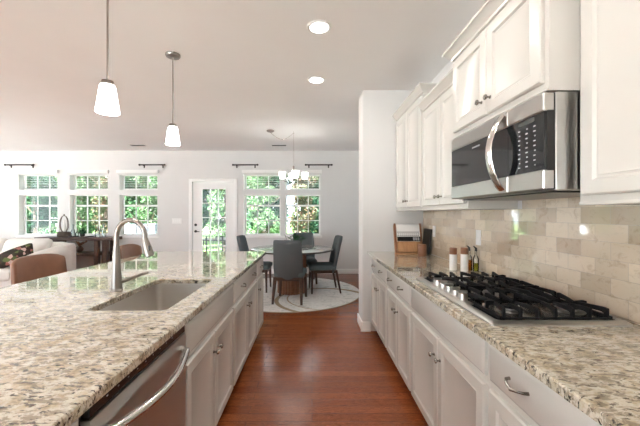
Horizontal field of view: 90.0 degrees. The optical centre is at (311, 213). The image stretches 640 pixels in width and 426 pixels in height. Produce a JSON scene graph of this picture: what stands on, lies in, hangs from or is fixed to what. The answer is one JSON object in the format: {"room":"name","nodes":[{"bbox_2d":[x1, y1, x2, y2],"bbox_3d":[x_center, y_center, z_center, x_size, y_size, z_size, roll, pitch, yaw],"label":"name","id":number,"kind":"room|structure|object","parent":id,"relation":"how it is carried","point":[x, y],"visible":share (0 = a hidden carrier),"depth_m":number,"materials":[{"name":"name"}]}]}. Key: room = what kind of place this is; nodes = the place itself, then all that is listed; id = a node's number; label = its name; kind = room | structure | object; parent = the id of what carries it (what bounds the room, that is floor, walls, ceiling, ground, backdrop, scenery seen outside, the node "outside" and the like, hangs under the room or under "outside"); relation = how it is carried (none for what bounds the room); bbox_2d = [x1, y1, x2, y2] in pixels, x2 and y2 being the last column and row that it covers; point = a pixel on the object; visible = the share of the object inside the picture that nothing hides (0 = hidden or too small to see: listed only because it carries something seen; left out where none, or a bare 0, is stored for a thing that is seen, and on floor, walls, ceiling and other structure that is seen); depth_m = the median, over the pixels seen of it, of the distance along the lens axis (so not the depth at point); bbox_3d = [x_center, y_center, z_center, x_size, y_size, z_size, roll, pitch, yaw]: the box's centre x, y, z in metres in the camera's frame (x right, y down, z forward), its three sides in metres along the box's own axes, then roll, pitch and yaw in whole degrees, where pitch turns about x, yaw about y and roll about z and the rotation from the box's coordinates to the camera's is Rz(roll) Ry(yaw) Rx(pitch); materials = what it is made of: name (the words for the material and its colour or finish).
{"room":"kitchen","nodes":[
{"label":"kitchen","id":0,"kind":"room"},
{"bbox_2d":[0,151,358,268],"bbox_3d":[-3.558,-0.040,7.300,10.085,2.770,0.200,0,0,0],"label":"wall","id":1,"kind":"structure","parent":0,"point":[338,192],"depth_m":7.20,"materials":[{"name":"paint"}]},
{"bbox_2d":[4,164,34,167],"bbox_3d":[-6.515,-1.076,7.149,0.674,0.082,0.100,0,0,0],"label":"curtain rod","id":2,"kind":"object","parent":1,"relation":"attached to","point":[32,165],"visible":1,"depth_m":7.11,"materials":[{"name":"brown metal"}]},
{"bbox_2d":[14,170,58,237],"bbox_3d":[-6.163,-0.228,7.255,0.957,1.521,0.240,0,0,0],"label":"window","id":3,"kind":"structure","parent":1,"relation":"in","point":[22,178],"depth_m":7.32,"materials":[{"name":"white paint"}]},
{"bbox_2d":[66,170,108,234],"bbox_3d":[-5.024,-0.228,7.255,0.937,1.521,0.240,0,0,0],"label":"window","id":4,"kind":"structure","parent":1,"relation":"in","point":[73,181],"depth_m":7.31,"materials":[{"name":"white paint"}]},
{"bbox_2d":[116,170,158,237],"bbox_3d":[-3.907,-0.228,7.255,0.936,1.521,0.240,0,0,0],"label":"window","id":5,"kind":"structure","parent":1,"relation":"in","point":[122,181],"depth_m":7.28,"materials":[{"name":"white paint"}]},
{"bbox_2d":[138,164,165,167],"bbox_3d":[-3.560,-1.076,7.149,0.604,0.082,0.100,0,0,0],"label":"curtain rod","id":6,"kind":"object","parent":1,"relation":"attached to","point":[163,165],"visible":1,"depth_m":7.11,"materials":[{"name":"brown metal"}]},
{"bbox_2d":[172,218,181,223],"bbox_3d":[-3.034,0.157,7.195,0.202,0.112,0.008,0,0,0],"label":"light switch","id":7,"kind":"object","parent":1,"relation":"attached to","point":[174,220],"visible":1,"depth_m":7.19,"materials":[{"name":"white plastic"}]},
{"bbox_2d":[189,179,236,250],"bbox_3d":[-2.225,0.275,7.211,1.090,2.141,0.118,0,0,0],"label":"door","id":8,"kind":"structure","parent":1,"relation":"in","point":[230,185],"depth_m":7.22,"materials":[{"name":"white paint"}]},
{"bbox_2d":[232,164,258,167],"bbox_3d":[-1.485,-1.076,7.149,0.594,0.082,0.100,0,0,0],"label":"curtain rod","id":9,"kind":"object","parent":1,"relation":"attached to","point":[232,164],"visible":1,"depth_m":7.11,"materials":[{"name":"brown metal"}]},
{"bbox_2d":[242,170,321,237],"bbox_3d":[-0.672,-0.228,7.255,1.795,1.521,0.240,0,0,0],"label":"window","id":10,"kind":"structure","parent":1,"relation":"in","point":[243,171],"depth_m":7.32,"materials":[{"name":"white paint"}]},
{"bbox_2d":[263,269,358,273],"bbox_3d":[-0.194,1.289,7.191,2.953,0.112,0.015,0,0,0],"label":"baseboard","id":11,"kind":"structure","parent":1,"relation":"attached to","point":[340,271],"depth_m":7.18,"materials":[{"name":"white paint"}]},
{"bbox_2d":[305,164,332,167],"bbox_3d":[0.150,-1.076,7.149,0.624,0.082,0.100,0,0,0],"label":"curtain rod","id":12,"kind":"object","parent":1,"relation":"attached to","point":[305,164],"visible":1,"depth_m":7.11,"materials":[{"name":"brown metal"}]},
{"bbox_2d":[0,0,486,150],"bbox_3d":[-4.008,-1.500,1.225,10.985,0.150,12.850,0,0,0],"label":"ceiling","id":13,"kind":"structure","parent":0,"point":[243,69],"depth_m":3.05,"materials":[{"name":"paint"}]},
{"bbox_2d":[94,0,119,115],"bbox_3d":[-1.175,-1.004,1.840,0.128,0.842,0.128,0,0,0],"label":"pendant lamp","id":14,"kind":"object","parent":13,"relation":"hanging from","point":[107,99],"visible":1,"depth_m":1.81,"materials":[{"name":"white glass"}]},
{"bbox_2d":[128,144,146,145],"bbox_3d":[-3.590,-1.419,6.600,0.340,0.012,0.120,0,0,0],"label":"ceiling vent","id":15,"kind":"object","parent":13,"relation":"in","point":[128,144],"visible":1,"depth_m":6.57,"materials":[{"name":"white plastic"}]},
{"bbox_2d":[165,51,180,145],"bbox_3d":[-1.243,-1.023,2.860,0.128,0.804,0.128,0,0,0],"label":"pendant lamp","id":16,"kind":"object","parent":13,"relation":"hanging from","point":[172,138],"visible":1,"depth_m":2.84,"materials":[{"name":"white glass"}]},
{"bbox_2d":[270,144,286,145],"bbox_3d":[-0.680,-1.419,6.600,0.340,0.012,0.120,0,0,0],"label":"ceiling vent","id":17,"kind":"object","parent":13,"relation":"in","point":[270,144],"visible":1,"depth_m":6.54,"materials":[{"name":"white plastic"}]},
{"bbox_2d":[267,130,307,182],"bbox_3d":[-0.421,-0.987,5.500,0.572,0.875,0.511,0,0,33],"label":"chandelier","id":18,"kind":"object","parent":13,"relation":"hanging from","point":[295,173],"visible":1,"depth_m":5.48,"materials":[{"name":"white glass"}]},
{"bbox_2d":[307,76,324,83],"bbox_3d":[0.045,-1.420,3.400,0.190,0.008,0.190,0,0,0],"label":"recessed light","id":19,"kind":"object","parent":13,"relation":"in","point":[315,79],"visible":1,"depth_m":3.40,"materials":[{"name":"white plastic"}]},
{"bbox_2d":[307,20,331,34],"bbox_3d":[0.055,-1.420,2.440,0.190,0.008,0.190,0,0,0],"label":"recessed light","id":20,"kind":"object","parent":13,"relation":"in","point":[318,27],"visible":1,"depth_m":2.44,"materials":[{"name":"white plastic"}]},
{"bbox_2d":[217,274,428,425],"bbox_3d":[-3.558,1.405,2.005,10.085,0.120,10.810,0,0,0],"label":"floor","id":21,"kind":"structure","parent":0,"point":[313,368],"depth_m":2.65,"materials":[{"name":"brown wood"}]},
{"bbox_2d":[0,238,75,287],"bbox_3d":[-5.875,0.897,5.640,2.790,0.895,1.080,0,0,0],"label":"sofa","id":22,"kind":"object","parent":21,"relation":"on","point":[40,245],"visible":0.34,"depth_m":5.81,"materials":[{"name":"beige fabric"}]},
{"bbox_2d":[0,238,7,252],"bbox_3d":[-6.035,0.680,5.846,0.798,0.460,0.338,0,0,0],"label":"cushion","id":23,"kind":"object","parent":22,"relation":"on","point":[2,240],"depth_m":5.85,"materials":[{"name":"beige fabric"}]},
{"bbox_2d":[0,267,10,280],"bbox_3d":[-5.225,0.990,5.500,0.798,0.210,0.800,0,0,0],"label":"seat cushion","id":24,"kind":"object","parent":22,"relation":"on","point":[4,273],"depth_m":5.11,"materials":[{"name":"beige fabric"}]},
{"bbox_2d":[0,243,33,268],"bbox_3d":[-4.960,0.700,5.360,0.528,0.401,0.254,0,0,-25],"label":"throw pillow","id":25,"kind":"object","parent":22,"relation":"on","point":[6,257],"visible":0.7,"depth_m":5.29,"materials":[{"name":"fabric"}]},
{"bbox_2d":[1,238,52,252],"bbox_3d":[-5.225,0.680,5.846,0.798,0.460,0.338,0,0,0],"label":"cushion","id":26,"kind":"object","parent":22,"relation":"on","point":[39,244],"depth_m":5.81,"materials":[{"name":"beige fabric"}]},
{"bbox_2d":[10,253,66,284],"bbox_3d":[-2.057,0.841,2.610,0.495,1.011,0.523,0,0,0],"label":"bar stool","id":27,"kind":"object","parent":21,"relation":"on","point":[31,267],"visible":0.28,"depth_m":2.62,"materials":[{"name":"brown leather"}]},
{"bbox_2d":[70,418,78,425],"bbox_3d":[-0.849,0.903,0.268,0.661,0.884,1.033,0,0,0],"label":"base cabinet","id":28,"kind":"object","parent":21,"relation":"on","point":[75,423],"visible":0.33,"depth_m":0.76,"materials":[{"name":"paint"}]},
{"bbox_2d":[34,236,121,264],"bbox_3d":[-5.030,0.919,6.920,1.640,0.852,0.380,0,0,0],"label":"console table","id":29,"kind":"object","parent":21,"relation":"on","point":[105,252],"visible":0.41,"depth_m":6.75,"materials":[{"name":"brown wood"}]},
{"bbox_2d":[57,214,70,236],"bbox_3d":[-5.360,0.247,6.920,0.250,0.491,0.250,0,0,0],"label":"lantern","id":30,"kind":"object","parent":29,"relation":"on","point":[64,233],"visible":0.97,"depth_m":6.89,"materials":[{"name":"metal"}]},
{"bbox_2d":[62,220,65,231],"bbox_3d":[-5.360,0.255,6.920,0.060,0.249,0.060,0,0,0],"label":"candle","id":31,"kind":"object","parent":30,"relation":"on","point":[63,221],"depth_m":6.90,"materials":[{"name":"white wax"}]},
{"bbox_2d":[76,241,86,251],"bbox_3d":[-4.973,0.696,6.900,0.254,0.247,0.170,0,0,0],"label":"vase","id":32,"kind":"object","parent":29,"relation":"on","point":[79,248],"visible":0.94,"depth_m":6.86,"materials":[{"name":"ceramic"}]},
{"bbox_2d":[78,229,85,236],"bbox_3d":[-4.968,0.409,6.936,0.156,0.166,0.161,0,0,0],"label":"potted plant","id":33,"kind":"object","parent":29,"relation":"on","point":[82,234],"visible":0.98,"depth_m":6.90,"materials":[{"name":"green plant"}]},
{"bbox_2d":[76,251,112,254],"bbox_3d":[-5.030,0.848,6.920,1.340,0.055,0.280,0,0,0],"label":"shelf","id":34,"kind":"object","parent":29,"relation":"attached to","point":[83,252],"depth_m":6.78,"materials":[{"name":"brown wood"}]},
{"bbox_2d":[120,244,141,258],"bbox_3d":[-1.827,0.841,3.517,0.495,1.011,0.523,0,0,-6],"label":"bar stool","id":35,"kind":"object","parent":21,"relation":"on","point":[127,250],"visible":0.17,"depth_m":3.56,"materials":[{"name":"brown leather"}]},
{"bbox_2d":[79,325,189,425],"bbox_3d":[-0.821,0.903,1.091,0.698,0.884,0.603,0,0,0],"label":"dishwasher","id":36,"kind":"object","parent":21,"relation":"on","point":[153,393],"visible":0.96,"depth_m":1.08,"materials":[{"name":"silver metal"}]},
{"bbox_2d":[184,284,232,425],"bbox_3d":[-0.850,0.903,1.834,0.660,0.884,0.870,0,0,0],"label":"base cabinet","id":37,"kind":"object","parent":21,"relation":"on","point":[209,334],"visible":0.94,"depth_m":1.76,"materials":[{"name":"paint"}]},
{"bbox_2d":[231,263,256,385],"bbox_3d":[-0.849,0.903,2.748,0.661,0.884,0.953,0,0,0],"label":"base cabinet","id":38,"kind":"object","parent":21,"relation":"on","point":[244,306],"visible":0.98,"depth_m":2.62,"materials":[{"name":"paint"}]},
{"bbox_2d":[255,257,263,334],"bbox_3d":[-0.849,0.903,3.442,0.661,0.884,0.433,0,0,0],"label":"base cabinet","id":39,"kind":"object","parent":21,"relation":"on","point":[259,278],"visible":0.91,"depth_m":3.42,"materials":[{"name":"paint"}]},
{"bbox_2d":[0,251,265,425],"bbox_3d":[-1.179,0.446,1.700,1.302,0.030,4.000,0,0,0],"label":"countertop","id":40,"kind":"structure","parent":39,"relation":"on","point":[60,354],"depth_m":1.23,"materials":[{"name":"stone"}]},
{"bbox_2d":[109,218,154,291],"bbox_3d":[-1.002,0.226,1.777,0.199,0.411,0.222,0,0,-37],"label":"faucet","id":41,"kind":"object","parent":40,"relation":"on","point":[116,274],"visible":1,"depth_m":1.78,"materials":[{"name":"silver metal"}]},
{"bbox_2d":[99,284,205,310],"bbox_3d":[-0.838,0.564,1.775,0.425,0.206,0.750,0,0,0],"label":"sink","id":42,"kind":"object","parent":40,"relation":"in","point":[158,297],"visible":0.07,"depth_m":2.10,"materials":[{"name":"silver metal"}]},
{"bbox_2d":[263,277,358,312],"bbox_3d":[-0.390,1.339,5.570,2.450,0.012,2.450,0,0,0],"label":"round rug","id":43,"kind":"object","parent":21,"relation":"on","point":[325,295],"visible":0.38,"depth_m":5.05,"materials":[{"name":"beige carpet"}]},
{"bbox_2d":[236,235,272,292],"bbox_3d":[-1.017,0.855,5.621,0.595,0.953,0.466,0,0,2],"label":"dining chair","id":44,"kind":"object","parent":43,"relation":"on","point":[241,239],"visible":0.41,"depth_m":5.55,"materials":[{"name":"grey fabric"}]},
{"bbox_2d":[271,240,306,304],"bbox_3d":[-0.339,0.855,4.908,0.466,0.953,0.595,0,0,7],"label":"dining chair","id":45,"kind":"object","parent":43,"relation":"on","point":[287,254],"visible":1,"depth_m":4.70,"materials":[{"name":"grey fabric"}]},
{"bbox_2d":[250,244,332,294],"bbox_3d":[-0.345,0.960,5.500,1.420,0.744,1.420,0,0,0],"label":"dining table","id":46,"kind":"object","parent":43,"relation":"on","point":[288,287],"visible":0.51,"depth_m":5.29,"materials":[{"name":"brown"}]},
{"bbox_2d":[286,233,304,240],"bbox_3d":[-0.274,0.461,5.551,0.417,0.254,0.412,0,0,0],"label":"potted plant","id":47,"kind":"object","parent":46,"relation":"on","point":[294,236],"visible":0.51,"depth_m":5.51,"materials":[{"name":"green plant"}]},
{"bbox_2d":[293,232,317,283],"bbox_3d":[-0.153,0.855,6.282,0.466,0.953,0.595,0,0,-6],"label":"dining chair","id":48,"kind":"object","parent":43,"relation":"on","point":[309,237],"visible":0.42,"depth_m":6.47,"materials":[{"name":"grey fabric"}]},
{"bbox_2d":[307,235,342,293],"bbox_3d":[0.232,0.855,5.553,0.595,0.953,0.466,0,0,-6],"label":"dining chair","id":49,"kind":"object","parent":43,"relation":"on","point":[314,267],"visible":0.98,"depth_m":5.36,"materials":[{"name":"grey fabric"}]},
{"bbox_2d":[371,258,387,347],"bbox_3d":[0.962,0.903,3.288,0.641,0.884,0.733,0,0,0],"label":"base cabinet","id":50,"kind":"object","parent":21,"relation":"on","point":[379,285],"visible":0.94,"depth_m":3.23,"materials":[{"name":"paint"}]},
{"bbox_2d":[367,252,639,425],"bbox_3d":[0.953,0.446,1.690,0.646,0.030,3.979,0,0,0],"label":"countertop","id":51,"kind":"structure","parent":50,"relation":"on","point":[596,369],"depth_m":1.01,"materials":[{"name":"stone"}]},
{"bbox_2d":[393,223,422,254],"bbox_3d":[1.040,0.266,3.497,0.310,0.328,0.224,0,0,0],"label":"cookbook stand","id":52,"kind":"object","parent":51,"relation":"on","point":[394,224],"visible":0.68,"depth_m":3.44,"materials":[{"name":"brown wood"}]},
{"bbox_2d":[397,241,416,251],"bbox_3d":[1.016,0.351,3.428,0.199,0.115,0.053,0,0,0],"label":"cutting board","id":53,"kind":"object","parent":52,"relation":"on","point":[402,246],"visible":1,"depth_m":3.42,"materials":[{"name":"brown wood"}]},
{"bbox_2d":[396,224,420,241],"bbox_3d":[1.040,0.205,3.467,0.248,0.184,0.078,0,0,0],"label":"cookbook","id":54,"kind":"object","parent":52,"relation":"on","point":[404,232],"visible":1,"depth_m":3.45,"materials":[{"name":"white paper"}]},
{"bbox_2d":[418,244,426,255],"bbox_3d":[1.135,0.371,3.300,0.088,0.120,0.088,0,0,0],"label":"wooden canister","id":55,"kind":"object","parent":51,"relation":"on","point":[422,248],"visible":0.98,"depth_m":3.26,"materials":[{"name":"brown wood"}]},
{"bbox_2d":[423,228,431,253],"bbox_3d":[1.254,0.295,3.500,0.044,0.268,0.220,0,0,0],"label":"slate board","id":56,"kind":"object","parent":51,"relation":"on","point":[427,235],"visible":0.76,"depth_m":3.45,"materials":[{"name":"black stone"}]},
{"bbox_2d":[449,247,456,270],"bbox_3d":[1.085,0.345,2.460,0.054,0.172,0.054,0,0,0],"label":"pepper mill","id":57,"kind":"object","parent":51,"relation":"on","point":[452,250],"visible":1,"depth_m":2.44,"materials":[{"name":"white ceramic"}]},
{"bbox_2d":[460,247,467,271],"bbox_3d":[1.152,0.342,2.420,0.054,0.178,0.054,0,0,0],"label":"pepper mill","id":58,"kind":"object","parent":51,"relation":"on","point":[463,250],"visible":1,"depth_m":2.40,"materials":[{"name":"white ceramic"}]},
{"bbox_2d":[467,246,471,270],"bbox_3d":[1.205,0.335,2.452,0.043,0.191,0.041,0,0,0],"label":"oil bottle","id":59,"kind":"object","parent":51,"relation":"on","point":[469,249],"visible":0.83,"depth_m":2.44,"materials":[{"name":"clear glass"}]},
{"bbox_2d":[473,246,478,270],"bbox_3d":[1.238,0.335,2.418,0.043,0.191,0.041,0,0,0],"label":"oil bottle","id":60,"kind":"object","parent":51,"relation":"on","point":[473,246],"visible":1,"depth_m":2.42,"materials":[{"name":"clear glass"}]},
{"bbox_2d":[416,272,632,325],"bbox_3d":[0.963,0.402,1.680,0.545,0.058,0.910,0,0,0],"label":"gas cooktop","id":61,"kind":"object","parent":51,"relation":"in","point":[497,300],"visible":1,"depth_m":1.44,"materials":[{"name":"black metal"}]},
{"bbox_2d":[386,269,412,390],"bbox_3d":[0.962,0.903,2.562,0.641,0.884,0.713,0,0,0],"label":"base cabinet","id":62,"kind":"object","parent":21,"relation":"on","point":[399,308],"visible":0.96,"depth_m":2.48,"materials":[{"name":"paint"}]},
{"bbox_2d":[411,288,490,425],"bbox_3d":[0.963,0.903,1.725,0.640,0.884,0.958,0,0,0],"label":"base cabinet","id":63,"kind":"object","parent":21,"relation":"on","point":[451,383],"visible":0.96,"depth_m":1.62,"materials":[{"name":"paint"}]},
{"bbox_2d":[489,345,600,425],"bbox_3d":[0.962,0.903,0.882,0.641,0.884,0.723,0,0,0],"label":"base cabinet","id":64,"kind":"object","parent":21,"relation":"on","point":[516,397],"visible":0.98,"depth_m":1.03,"materials":[{"name":"paint"}]},
{"bbox_2d":[359,90,422,330],"bbox_3d":[0.933,-0.040,3.830,0.703,2.770,0.300,0,0,0],"label":"wall","id":65,"kind":"structure","parent":0,"point":[378,214],"depth_m":3.68,"materials":[{"name":"paint"}]},
{"bbox_2d":[357,313,370,331],"bbox_3d":[0.614,1.290,3.825,0.116,0.110,0.341,0,0,0],"label":"baseboard","id":66,"kind":"structure","parent":65,"relation":"attached to","point":[364,326],"depth_m":3.66,"materials":[{"name":"white paint"}]},
{"bbox_2d":[431,60,639,324],"bbox_3d":[1.385,-0.040,2.000,0.200,2.770,10.400,0,0,0],"label":"wall","id":67,"kind":"structure","parent":0,"point":[449,66],"depth_m":3.06,"materials":[{"name":"paint"}]},
{"bbox_2d":[392,83,452,210],"bbox_3d":[1.103,-0.581,3.212,0.360,1.097,0.919,0,0,0],"label":"upper cabinet","id":68,"kind":"object","parent":67,"relation":"attached to","point":[408,116],"visible":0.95,"depth_m":3.13,"materials":[{"name":"paint"}]},
{"bbox_2d":[417,68,517,209],"bbox_3d":[1.103,-0.495,2.398,0.360,0.927,0.804,0,0,0],"label":"upper cabinet","id":69,"kind":"object","parent":67,"relation":"attached to","point":[436,106],"visible":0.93,"depth_m":2.39,"materials":[{"name":"paint"}]},
{"bbox_2d":[442,0,579,138],"bbox_3d":[1.048,-0.723,1.582,0.470,0.542,0.830,0,0,0],"label":"upper cabinet","id":70,"kind":"object","parent":67,"relation":"attached to","point":[510,53],"visible":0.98,"depth_m":1.38,"materials":[{"name":"paint"}]},
{"bbox_2d":[451,92,579,200],"bbox_3d":[1.029,-0.265,1.556,0.506,0.368,0.776,0,0,0],"label":"microwave","id":71,"kind":"object","parent":70,"relation":"attached to","point":[531,150],"visible":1,"depth_m":1.29,"materials":[{"name":"silver metal"}]},
{"bbox_2d":[423,197,639,323],"bbox_3d":[1.281,0.173,1.690,0.008,0.516,3.979,0,0,0],"label":"tiled wall","id":72,"kind":"structure","parent":67,"relation":"attached to","point":[589,253],"depth_m":1.64,"materials":[{"name":"tile"}]},
{"bbox_2d":[433,226,435,236],"bbox_3d":[1.274,0.180,3.340,0.006,0.116,0.072,0,0,0],"label":"wall outlet","id":73,"kind":"object","parent":72,"relation":"attached to","point":[434,227],"visible":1,"depth_m":3.32,"materials":[{"name":"white plastic"}]},
{"bbox_2d":[476,230,480,245],"bbox_3d":[1.274,0.180,2.450,0.006,0.116,0.072,0,0,0],"label":"wall outlet","id":74,"kind":"object","parent":72,"relation":"attached to","point":[478,232],"visible":1,"depth_m":2.44,"materials":[{"name":"white plastic"}]},
{"bbox_2d":[579,0,639,204],"bbox_3d":[1.103,-0.553,0.747,0.360,1.042,0.832,0,0,0],"label":"upper cabinet","id":75,"kind":"object","parent":67,"relation":"attached to","point":[609,29],"visible":1,"depth_m":1.04,"materials":[{"name":"paint"}]},
{"label":"outside","id":76,"kind":"structure","parent":0,"visible":0},
{"bbox_2d":[41,224,294,250],"bbox_3d":[-2.500,1.555,28.100,75.000,0.180,33.800,0,0,0],"label":"ground","id":77,"kind":"structure","parent":76,"point":[213,248],"depth_m":20.86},
{"bbox_2d":[27,178,53,218],"bbox_3d":[-14.159,-1.166,15.702,2.334,5.269,2.031,0,0,-27],"label":"tree","id":78,"kind":"object","parent":77,"relation":"on","point":[28,183],"visible":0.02,"depth_m":15.51,"materials":[{"name":"green plant"}]},
{"bbox_2d":[27,176,57,232],"bbox_3d":[-10.829,-0.573,12.671,1.377,4.078,1.323,0,0,9],"label":"tree","id":79,"kind":"object","parent":77,"relation":"on","point":[43,200],"visible":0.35,"depth_m":12.58,"materials":[{"name":"green plant"}]},
{"bbox_2d":[39,176,57,231],"bbox_3d":[-17.620,-1.941,20.244,4.097,6.815,3.898,0,0,0],"label":"tree","id":80,"kind":"object","parent":77,"relation":"on","point":[55,215],"visible":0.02,"depth_m":19.88,"materials":[{"name":"green plant"}]},
{"bbox_2d":[52,176,102,232],"bbox_3d":[-11.213,-1.111,15.544,2.507,5.156,2.326,0,0,19],"label":"tree","id":81,"kind":"object","parent":77,"relation":"on","point":[91,229],"visible":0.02,"depth_m":15.32,"materials":[{"name":"green plant"}]},
{"bbox_2d":[76,176,98,232],"bbox_3d":[-9.368,-0.463,12.925,1.331,3.859,1.452,0,0,0],"label":"tree","id":82,"kind":"object","parent":77,"relation":"on","point":[81,212],"visible":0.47,"depth_m":12.84,"materials":[{"name":"green plant"}]},
{"bbox_2d":[90,176,125,232],"bbox_3d":[-7.918,-0.637,12.399,1.254,4.215,1.317,0,0,41],"label":"tree","id":83,"kind":"object","parent":77,"relation":"on","point":[103,199],"visible":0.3,"depth_m":12.12,"materials":[{"name":"green plant"}]},
{"bbox_2d":[89,178,137,231],"bbox_3d":[-12.650,-1.990,20.192,3.970,6.915,4.096,0,0,38],"label":"tree","id":84,"kind":"object","parent":77,"relation":"on","point":[129,186],"visible":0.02,"depth_m":19.97,"materials":[{"name":"green plant"}]},
{"bbox_2d":[125,176,156,223],"bbox_3d":[-8.418,-1.075,15.664,2.167,5.088,2.370,0,0,43],"label":"tree","id":85,"kind":"object","parent":77,"relation":"on","point":[131,211],"visible":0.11,"depth_m":15.33,"materials":[{"name":"green plant"}]},
{"bbox_2d":[132,176,156,223],"bbox_3d":[-6.427,-0.433,12.672,1.292,3.797,1.208,0,0,0],"label":"tree","id":86,"kind":"object","parent":77,"relation":"on","point":[152,200],"visible":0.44,"depth_m":12.40,"materials":[{"name":"green plant"}]},
{"bbox_2d":[203,189,214,226],"bbox_3d":[-5.566,-1.126,15.527,2.392,5.186,2.376,0,0,0],"label":"tree","id":87,"kind":"object","parent":77,"relation":"on","point":[206,192],"visible":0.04,"depth_m":15.13,"materials":[{"name":"green plant"}]},
{"bbox_2d":[206,189,225,250],"bbox_3d":[-3.403,-0.454,12.404,1.388,3.846,1.300,0,0,0],"label":"tree","id":88,"kind":"object","parent":77,"relation":"on","point":[222,192],"visible":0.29,"depth_m":12.16,"materials":[{"name":"green plant"}]},
{"bbox_2d":[247,176,279,232],"bbox_3d":[-1.890,-0.559,12.662,1.399,4.051,1.224,0,0,0],"label":"tree","id":89,"kind":"object","parent":77,"relation":"on","point":[262,211],"visible":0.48,"depth_m":12.40,"materials":[{"name":"green plant"}]},
{"bbox_2d":[247,176,279,232],"bbox_3d":[-2.693,-1.056,15.503,2.211,5.048,2.547,0,0,42],"label":"tree","id":90,"kind":"object","parent":77,"relation":"on","point":[249,223],"visible":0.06,"depth_m":15.07,"materials":[{"name":"green plant"}]},
{"bbox_2d":[247,176,292,227],"bbox_3d":[-2.805,-1.990,20.210,3.846,6.915,3.857,0,0,0],"label":"tree","id":91,"kind":"object","parent":77,"relation":"on","point":[276,178],"visible":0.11,"depth_m":19.71,"materials":[{"name":"green plant"}]},
{"bbox_2d":[289,176,318,232],"bbox_3d":[-0.395,-0.432,12.914,1.234,3.794,1.360,0,0,-27],"label":"tree","id":92,"kind":"object","parent":77,"relation":"on","point":[302,200],"visible":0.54,"depth_m":12.64,"materials":[{"name":"green plant"}]},
{"bbox_2d":[307,176,318,232],"bbox_3d":[0.250,-1.142,15.587,2.109,5.215,2.326,0,0,-43],"label":"tree","id":93,"kind":"object","parent":77,"relation":"on","point":[314,225],"visible":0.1,"depth_m":15.01,"materials":[{"name":"green plant"}]},
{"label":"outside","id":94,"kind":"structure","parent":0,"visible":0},
{"bbox_3d":[-2.500,1.520,9.310,55.000,0.150,3.780,0,0,0],"label":"ground","id":95,"kind":"structure","parent":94,"visible":0},
{"bbox_2d":[125,224,156,232],"bbox_3d":[-5.575,0.885,10.440,1.150,1.120,0.520,0,0,0],"label":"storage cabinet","id":96,"kind":"object","parent":95,"relation":"on","point":[129,228],"visible":0.21,"depth_m":10.20,"materials":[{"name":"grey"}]},
{"bbox_2d":[203,237,225,250],"bbox_3d":[-2.750,1.080,9.300,1.120,0.734,1.120,0,0,0],"label":"patio table","id":97,"kind":"object","parent":95,"relation":"on","point":[212,238],"visible":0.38,"depth_m":8.98,"materials":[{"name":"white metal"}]},
{"bbox_2d":[205,236,223,250],"bbox_3d":[-2.543,1.001,8.418,0.466,0.890,0.528,0,0,-12],"label":"patio chair","id":98,"kind":"object","parent":95,"relation":"on","point":[205,236],"visible":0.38,"depth_m":8.22,"materials":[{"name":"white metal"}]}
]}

